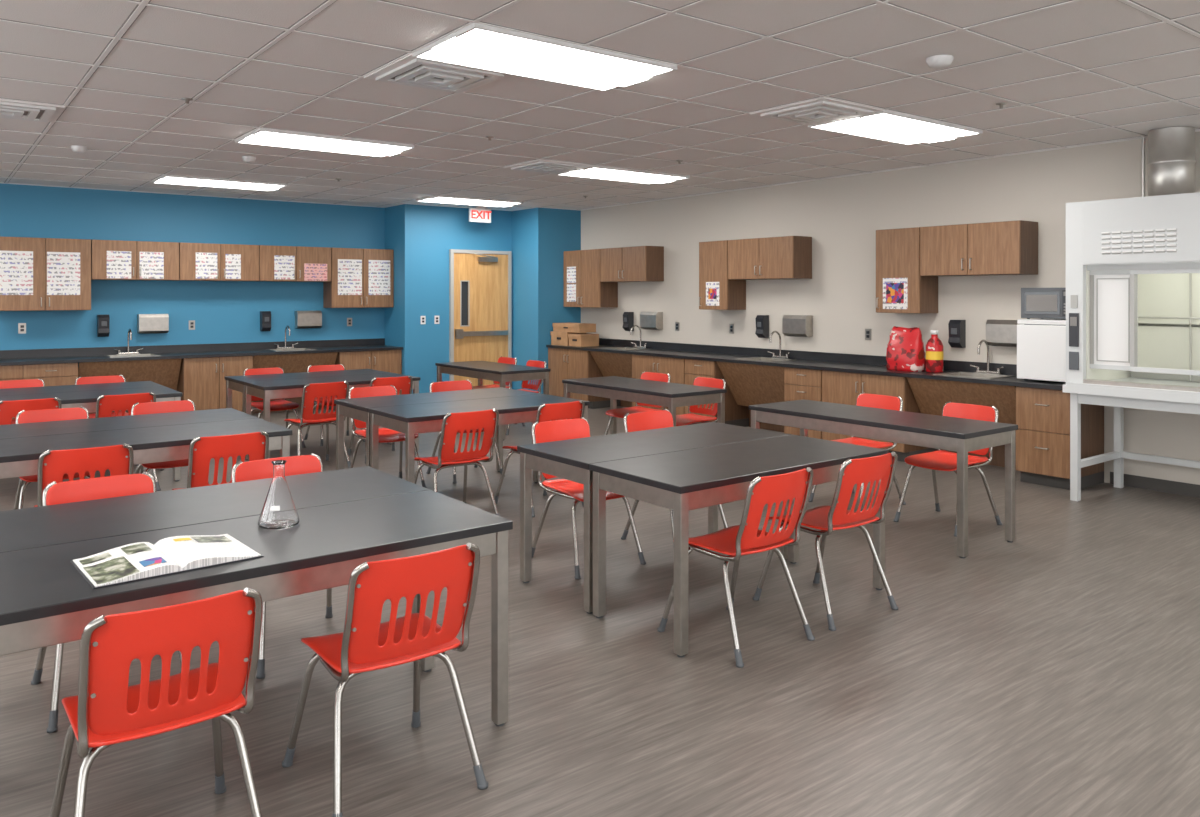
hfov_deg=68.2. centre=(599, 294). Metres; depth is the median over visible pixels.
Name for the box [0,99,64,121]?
air diffuser
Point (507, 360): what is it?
chair
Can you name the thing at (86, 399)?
table
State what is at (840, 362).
countertop
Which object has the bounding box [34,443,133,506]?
chair
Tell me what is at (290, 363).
panel
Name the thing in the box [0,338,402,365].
countertop
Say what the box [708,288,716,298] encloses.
artwork
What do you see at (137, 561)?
open textbook
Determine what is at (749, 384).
panel
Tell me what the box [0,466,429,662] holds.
table
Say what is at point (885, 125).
light
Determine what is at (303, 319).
paper towel dispenser
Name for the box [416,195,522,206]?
light
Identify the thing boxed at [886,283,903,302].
artwork
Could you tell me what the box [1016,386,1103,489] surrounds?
base cabinet
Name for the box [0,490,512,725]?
table
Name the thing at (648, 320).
paper towel dispenser
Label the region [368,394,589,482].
table
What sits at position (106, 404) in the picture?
chair
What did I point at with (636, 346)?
gooseneck faucet
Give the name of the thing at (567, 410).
chair
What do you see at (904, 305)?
poster
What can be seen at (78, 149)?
smoke detector
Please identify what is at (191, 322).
wall outlet
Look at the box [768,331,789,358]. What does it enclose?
gooseneck faucet
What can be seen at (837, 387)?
base cabinet
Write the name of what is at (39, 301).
upper cabinet
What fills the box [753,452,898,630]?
chair
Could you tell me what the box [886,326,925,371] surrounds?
plastic bag
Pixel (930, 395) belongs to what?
panel
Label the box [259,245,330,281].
upper cabinet
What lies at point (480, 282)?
door
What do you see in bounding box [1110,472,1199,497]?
baseboard
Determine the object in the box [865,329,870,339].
wall outlet
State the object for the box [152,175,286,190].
light
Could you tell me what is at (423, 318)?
electrical outlet
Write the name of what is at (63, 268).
poster
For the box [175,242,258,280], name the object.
upper cabinet
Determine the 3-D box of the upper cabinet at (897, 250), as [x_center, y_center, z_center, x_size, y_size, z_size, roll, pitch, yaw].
[3.063,-0.240,8.881,0.364,0.840,0.500,0,0,-38]
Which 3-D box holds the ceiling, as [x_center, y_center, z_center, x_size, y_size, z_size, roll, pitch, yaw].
[-0.832,-1.350,4.877,11.820,0.100,16.350,0,0,-38]
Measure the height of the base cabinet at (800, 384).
0.824 m
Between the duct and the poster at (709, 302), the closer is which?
the duct
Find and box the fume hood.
[1063,192,1199,500]
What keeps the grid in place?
attached to the ceiling
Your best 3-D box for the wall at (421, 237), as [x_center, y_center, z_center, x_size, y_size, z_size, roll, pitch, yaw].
[-2.334,0.150,13.469,1.780,2.900,0.890,0,0,-38]
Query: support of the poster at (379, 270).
attached to the upper cabinet at (331, 299)
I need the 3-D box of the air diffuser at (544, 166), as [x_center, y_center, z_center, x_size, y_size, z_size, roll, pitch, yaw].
[-0.513,-1.275,8.904,0.650,0.036,0.650,0,0,-38]
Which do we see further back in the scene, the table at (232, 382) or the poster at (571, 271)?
the poster at (571, 271)
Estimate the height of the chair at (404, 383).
0.821 m
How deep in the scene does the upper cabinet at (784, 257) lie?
10.10 m
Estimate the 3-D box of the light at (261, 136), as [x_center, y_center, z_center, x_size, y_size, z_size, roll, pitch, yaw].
[-2.323,-1.274,7.527,1.300,0.038,0.670,0,0,-38]
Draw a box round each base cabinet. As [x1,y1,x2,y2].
[0,363,77,418]
[177,356,252,411]
[325,350,401,410]
[548,347,619,408]
[632,354,685,414]
[685,359,748,426]
[784,367,821,438]
[822,370,936,461]
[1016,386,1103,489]
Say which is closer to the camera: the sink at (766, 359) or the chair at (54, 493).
the chair at (54, 493)
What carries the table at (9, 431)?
on the floor
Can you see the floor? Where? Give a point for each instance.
(1053, 670)
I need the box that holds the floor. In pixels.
[0,406,1199,816]
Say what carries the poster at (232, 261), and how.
attached to the upper cabinet at (187, 251)
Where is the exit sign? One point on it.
(478, 213)
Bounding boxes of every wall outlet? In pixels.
[18,323,25,333]
[189,320,194,329]
[347,318,351,325]
[675,322,678,330]
[729,324,733,333]
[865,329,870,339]
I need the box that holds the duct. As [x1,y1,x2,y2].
[1147,127,1195,195]
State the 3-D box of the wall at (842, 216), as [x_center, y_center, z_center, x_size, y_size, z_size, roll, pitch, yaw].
[3.777,0.150,8.415,0.200,2.900,16.350,0,0,-38]
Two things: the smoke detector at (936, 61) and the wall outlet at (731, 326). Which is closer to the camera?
the smoke detector at (936, 61)
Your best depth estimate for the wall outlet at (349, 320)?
12.78 m
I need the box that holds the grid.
[0,0,1199,210]
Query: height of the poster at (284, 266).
0.320 m
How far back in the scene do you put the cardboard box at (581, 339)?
12.70 m
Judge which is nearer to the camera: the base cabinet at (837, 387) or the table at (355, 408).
the table at (355, 408)
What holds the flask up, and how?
on the table at (45, 601)
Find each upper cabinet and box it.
[0,236,90,310]
[91,240,178,280]
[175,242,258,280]
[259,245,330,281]
[323,248,393,307]
[564,249,617,307]
[600,246,663,281]
[699,240,745,309]
[728,236,811,279]
[876,227,937,313]
[920,220,1037,275]
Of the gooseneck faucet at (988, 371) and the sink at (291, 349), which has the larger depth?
the sink at (291, 349)
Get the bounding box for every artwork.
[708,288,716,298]
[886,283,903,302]
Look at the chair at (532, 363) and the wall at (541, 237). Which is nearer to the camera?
the chair at (532, 363)
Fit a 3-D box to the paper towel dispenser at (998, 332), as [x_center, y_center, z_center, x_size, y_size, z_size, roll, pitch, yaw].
[3.755,0.351,8.177,0.124,0.243,0.340,0,0,-38]
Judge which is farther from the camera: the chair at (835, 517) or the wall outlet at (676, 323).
the wall outlet at (676, 323)
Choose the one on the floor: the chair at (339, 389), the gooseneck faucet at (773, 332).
the chair at (339, 389)
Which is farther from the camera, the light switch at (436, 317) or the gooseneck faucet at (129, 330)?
the light switch at (436, 317)
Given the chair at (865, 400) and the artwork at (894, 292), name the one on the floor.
the chair at (865, 400)
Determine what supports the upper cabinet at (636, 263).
attached to the wall at (842, 216)
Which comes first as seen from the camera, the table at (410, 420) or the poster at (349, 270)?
the table at (410, 420)
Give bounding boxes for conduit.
[1142,137,1144,196]
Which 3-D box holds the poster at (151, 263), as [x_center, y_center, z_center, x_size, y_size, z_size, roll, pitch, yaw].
[-5.521,-0.365,10.912,0.270,0.330,0.002,0,0,-38]
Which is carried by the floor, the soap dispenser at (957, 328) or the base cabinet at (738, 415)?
the base cabinet at (738, 415)
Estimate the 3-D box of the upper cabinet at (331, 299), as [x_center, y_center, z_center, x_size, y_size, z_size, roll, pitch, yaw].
[-3.446,-0.240,12.693,0.920,0.840,0.364,0,0,-38]
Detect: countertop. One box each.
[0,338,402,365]
[546,338,1065,389]
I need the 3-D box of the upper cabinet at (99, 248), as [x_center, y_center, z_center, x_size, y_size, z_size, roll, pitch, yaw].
[-5.743,-0.422,10.930,0.960,0.475,0.364,0,0,-38]
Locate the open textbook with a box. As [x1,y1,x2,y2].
[70,534,263,588]
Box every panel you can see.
[78,358,181,413]
[252,352,337,413]
[590,351,632,406]
[716,361,784,431]
[907,377,1015,468]
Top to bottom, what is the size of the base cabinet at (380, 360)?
0.824 m
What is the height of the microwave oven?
0.270 m
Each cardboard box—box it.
[550,331,578,345]
[553,322,595,332]
[568,333,598,346]
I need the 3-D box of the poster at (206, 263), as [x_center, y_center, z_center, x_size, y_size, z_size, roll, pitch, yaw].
[-5.017,-0.375,11.299,0.260,0.330,0.002,0,0,-38]
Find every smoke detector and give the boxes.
[71,145,86,152]
[242,156,255,162]
[926,55,952,68]
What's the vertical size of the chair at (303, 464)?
0.821 m
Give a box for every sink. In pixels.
[104,354,160,357]
[266,348,316,350]
[602,347,647,350]
[736,357,794,361]
[933,372,1012,378]
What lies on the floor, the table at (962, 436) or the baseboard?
the table at (962, 436)
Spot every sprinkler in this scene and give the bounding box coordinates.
[181,98,192,103]
[996,102,1006,107]
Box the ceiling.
[0,0,1199,210]
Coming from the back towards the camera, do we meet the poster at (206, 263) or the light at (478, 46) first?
the poster at (206, 263)
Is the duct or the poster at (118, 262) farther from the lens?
the poster at (118, 262)
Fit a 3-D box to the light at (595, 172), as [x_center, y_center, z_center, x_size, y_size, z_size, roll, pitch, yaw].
[0.255,-1.274,9.505,1.300,0.038,0.670,0,0,-38]
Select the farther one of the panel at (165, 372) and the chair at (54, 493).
the panel at (165, 372)
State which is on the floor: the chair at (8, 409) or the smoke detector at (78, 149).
the chair at (8, 409)
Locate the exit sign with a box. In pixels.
[469,206,490,222]
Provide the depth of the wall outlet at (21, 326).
10.36 m
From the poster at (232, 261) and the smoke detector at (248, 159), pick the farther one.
the poster at (232, 261)
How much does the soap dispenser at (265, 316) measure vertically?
0.270 m
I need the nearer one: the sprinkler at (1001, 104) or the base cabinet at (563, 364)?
the sprinkler at (1001, 104)
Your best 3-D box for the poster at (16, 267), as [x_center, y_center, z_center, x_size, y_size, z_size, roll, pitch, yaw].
[-6.632,-0.250,10.060,0.330,0.500,0.002,0,0,-38]
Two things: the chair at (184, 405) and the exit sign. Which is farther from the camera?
the exit sign
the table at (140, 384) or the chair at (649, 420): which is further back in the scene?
the table at (140, 384)
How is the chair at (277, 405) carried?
on the floor
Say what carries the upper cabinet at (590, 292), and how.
attached to the wall at (842, 216)
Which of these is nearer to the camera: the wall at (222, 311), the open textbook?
the open textbook
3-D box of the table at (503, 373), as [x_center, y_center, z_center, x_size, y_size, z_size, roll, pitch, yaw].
[-1.299,1.220,10.519,0.650,0.760,1.570,0,0,-38]
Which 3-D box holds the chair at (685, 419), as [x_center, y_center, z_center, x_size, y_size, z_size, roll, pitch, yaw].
[0.828,1.194,8.249,0.586,0.821,0.516,0,0,-37]
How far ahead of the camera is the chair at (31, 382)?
8.24 m
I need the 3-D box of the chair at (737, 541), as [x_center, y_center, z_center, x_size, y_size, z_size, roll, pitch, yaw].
[0.646,1.194,4.152,0.516,0.821,0.586,0,0,-38]
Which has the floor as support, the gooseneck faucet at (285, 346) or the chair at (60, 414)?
the chair at (60, 414)
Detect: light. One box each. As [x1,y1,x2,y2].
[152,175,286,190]
[236,128,413,156]
[412,23,676,90]
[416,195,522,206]
[556,165,689,183]
[808,110,982,144]
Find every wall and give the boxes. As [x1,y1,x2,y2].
[0,183,384,366]
[385,204,511,393]
[512,207,580,393]
[581,131,1199,484]
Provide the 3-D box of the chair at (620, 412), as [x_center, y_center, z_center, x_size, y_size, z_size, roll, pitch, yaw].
[0.357,1.194,8.797,0.586,0.821,0.516,0,0,-39]
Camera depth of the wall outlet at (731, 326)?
11.02 m
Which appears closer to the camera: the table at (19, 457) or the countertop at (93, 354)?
the table at (19, 457)
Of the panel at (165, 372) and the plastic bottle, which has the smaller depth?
the plastic bottle
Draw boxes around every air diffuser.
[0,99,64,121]
[364,54,509,92]
[504,159,593,173]
[751,97,883,124]
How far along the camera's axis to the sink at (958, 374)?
8.26 m
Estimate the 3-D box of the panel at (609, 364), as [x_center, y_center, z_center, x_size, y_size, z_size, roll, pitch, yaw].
[0.366,1.190,12.200,0.578,0.820,0.942,0,0,-38]
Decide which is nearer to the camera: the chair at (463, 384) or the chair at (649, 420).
the chair at (649, 420)
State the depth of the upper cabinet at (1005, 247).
8.10 m
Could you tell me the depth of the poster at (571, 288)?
13.18 m
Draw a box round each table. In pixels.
[0,381,164,395]
[0,387,182,480]
[0,408,257,482]
[0,418,291,478]
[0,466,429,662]
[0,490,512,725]
[225,369,390,442]
[243,373,420,459]
[334,387,539,482]
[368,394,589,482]
[435,361,549,440]
[517,422,791,613]
[562,376,726,433]
[589,435,887,656]
[749,399,1017,557]
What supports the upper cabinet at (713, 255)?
attached to the wall at (842, 216)
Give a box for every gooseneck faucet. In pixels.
[114,329,143,354]
[275,325,297,348]
[630,325,647,348]
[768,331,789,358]
[970,339,1002,374]
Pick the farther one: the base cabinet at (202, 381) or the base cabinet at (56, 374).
the base cabinet at (202, 381)
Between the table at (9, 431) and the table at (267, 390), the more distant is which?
the table at (267, 390)
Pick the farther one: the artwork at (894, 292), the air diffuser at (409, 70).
the artwork at (894, 292)
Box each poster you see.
[0,251,32,294]
[47,252,79,294]
[107,251,130,278]
[140,252,163,278]
[196,252,216,278]
[225,254,240,278]
[274,255,294,278]
[304,263,326,280]
[338,259,361,294]
[369,260,389,294]
[567,267,575,282]
[567,284,575,301]
[706,282,718,305]
[883,278,907,308]
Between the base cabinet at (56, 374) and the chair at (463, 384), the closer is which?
the chair at (463, 384)
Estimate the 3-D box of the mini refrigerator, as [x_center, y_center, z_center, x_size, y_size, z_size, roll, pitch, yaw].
[3.925,0.474,7.582,0.460,0.530,0.500,0,0,-38]
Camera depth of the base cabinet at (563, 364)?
12.68 m
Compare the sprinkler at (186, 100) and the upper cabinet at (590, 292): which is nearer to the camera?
the sprinkler at (186, 100)
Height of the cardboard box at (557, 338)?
0.196 m
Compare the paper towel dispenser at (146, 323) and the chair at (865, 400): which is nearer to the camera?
the chair at (865, 400)
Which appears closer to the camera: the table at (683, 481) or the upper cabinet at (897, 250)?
the table at (683, 481)
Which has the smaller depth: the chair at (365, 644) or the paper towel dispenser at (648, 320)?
the chair at (365, 644)
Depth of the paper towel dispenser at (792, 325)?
10.05 m
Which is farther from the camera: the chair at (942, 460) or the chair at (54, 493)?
the chair at (942, 460)
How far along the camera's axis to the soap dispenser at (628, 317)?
12.52 m
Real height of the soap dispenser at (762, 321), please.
0.270 m
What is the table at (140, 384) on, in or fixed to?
on the floor
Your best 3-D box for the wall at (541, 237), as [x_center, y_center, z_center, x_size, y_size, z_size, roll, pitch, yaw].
[-1.096,0.150,13.959,0.780,2.900,1.620,0,0,-38]
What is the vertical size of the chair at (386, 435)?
0.821 m
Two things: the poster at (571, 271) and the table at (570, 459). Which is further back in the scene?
the poster at (571, 271)
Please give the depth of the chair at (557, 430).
5.38 m
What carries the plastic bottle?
on the countertop at (840, 362)
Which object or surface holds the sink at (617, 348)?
in the countertop at (840, 362)
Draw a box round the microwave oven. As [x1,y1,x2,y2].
[1021,288,1065,318]
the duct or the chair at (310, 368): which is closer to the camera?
the duct
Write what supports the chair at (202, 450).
on the floor
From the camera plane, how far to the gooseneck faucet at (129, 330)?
10.97 m
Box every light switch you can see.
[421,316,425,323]
[435,316,438,323]
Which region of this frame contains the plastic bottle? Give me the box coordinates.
[926,330,943,372]
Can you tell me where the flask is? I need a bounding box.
[258,460,299,528]
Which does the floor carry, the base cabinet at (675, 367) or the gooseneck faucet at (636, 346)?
the base cabinet at (675, 367)
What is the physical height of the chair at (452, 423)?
0.821 m
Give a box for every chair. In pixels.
[0,379,44,423]
[0,397,61,424]
[14,406,89,509]
[31,471,181,732]
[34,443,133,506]
[50,587,261,816]
[75,375,138,465]
[94,392,160,490]
[131,399,208,482]
[172,431,268,489]
[232,453,332,678]
[243,367,305,447]
[282,543,487,816]
[284,381,350,467]
[304,364,364,445]
[348,376,415,463]
[348,385,426,487]
[414,409,499,515]
[426,380,504,483]
[472,356,516,423]
[495,400,584,516]
[506,360,546,434]
[532,417,645,578]
[605,371,670,434]
[621,409,727,547]
[657,467,814,667]
[676,376,725,425]
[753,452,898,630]
[808,393,905,510]
[893,402,1001,536]
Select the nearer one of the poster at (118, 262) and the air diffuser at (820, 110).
the air diffuser at (820, 110)
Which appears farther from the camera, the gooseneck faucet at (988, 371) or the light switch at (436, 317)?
the light switch at (436, 317)
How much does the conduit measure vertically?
0.568 m
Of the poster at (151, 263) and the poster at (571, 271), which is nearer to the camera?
the poster at (151, 263)
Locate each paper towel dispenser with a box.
[137,314,168,333]
[295,311,321,327]
[640,312,662,329]
[782,315,812,336]
[986,319,1017,346]
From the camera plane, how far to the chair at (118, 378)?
8.60 m
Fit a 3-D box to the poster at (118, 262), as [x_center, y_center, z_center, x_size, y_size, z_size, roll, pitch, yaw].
[-5.805,-0.365,10.695,0.265,0.330,0.002,0,0,-38]
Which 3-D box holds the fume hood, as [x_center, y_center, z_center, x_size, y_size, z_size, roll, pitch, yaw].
[4.452,0.440,6.575,0.910,2.320,1.570,0,0,-38]
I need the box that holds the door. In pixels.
[449,249,511,388]
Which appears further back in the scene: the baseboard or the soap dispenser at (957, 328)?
the soap dispenser at (957, 328)
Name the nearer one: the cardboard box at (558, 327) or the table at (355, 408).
the table at (355, 408)
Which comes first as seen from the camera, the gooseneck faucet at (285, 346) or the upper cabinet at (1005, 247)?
the upper cabinet at (1005, 247)
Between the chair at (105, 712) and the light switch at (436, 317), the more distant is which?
the light switch at (436, 317)
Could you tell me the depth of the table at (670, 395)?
7.99 m
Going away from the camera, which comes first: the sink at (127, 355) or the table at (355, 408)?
the table at (355, 408)
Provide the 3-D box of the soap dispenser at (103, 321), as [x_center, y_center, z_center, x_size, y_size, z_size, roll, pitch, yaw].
[-6.073,0.375,10.835,0.120,0.270,0.113,0,0,-38]
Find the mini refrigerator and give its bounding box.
[1017,318,1065,381]
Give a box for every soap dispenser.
[97,314,109,336]
[260,311,270,330]
[622,312,633,330]
[755,315,768,337]
[948,320,965,347]
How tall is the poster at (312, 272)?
0.235 m

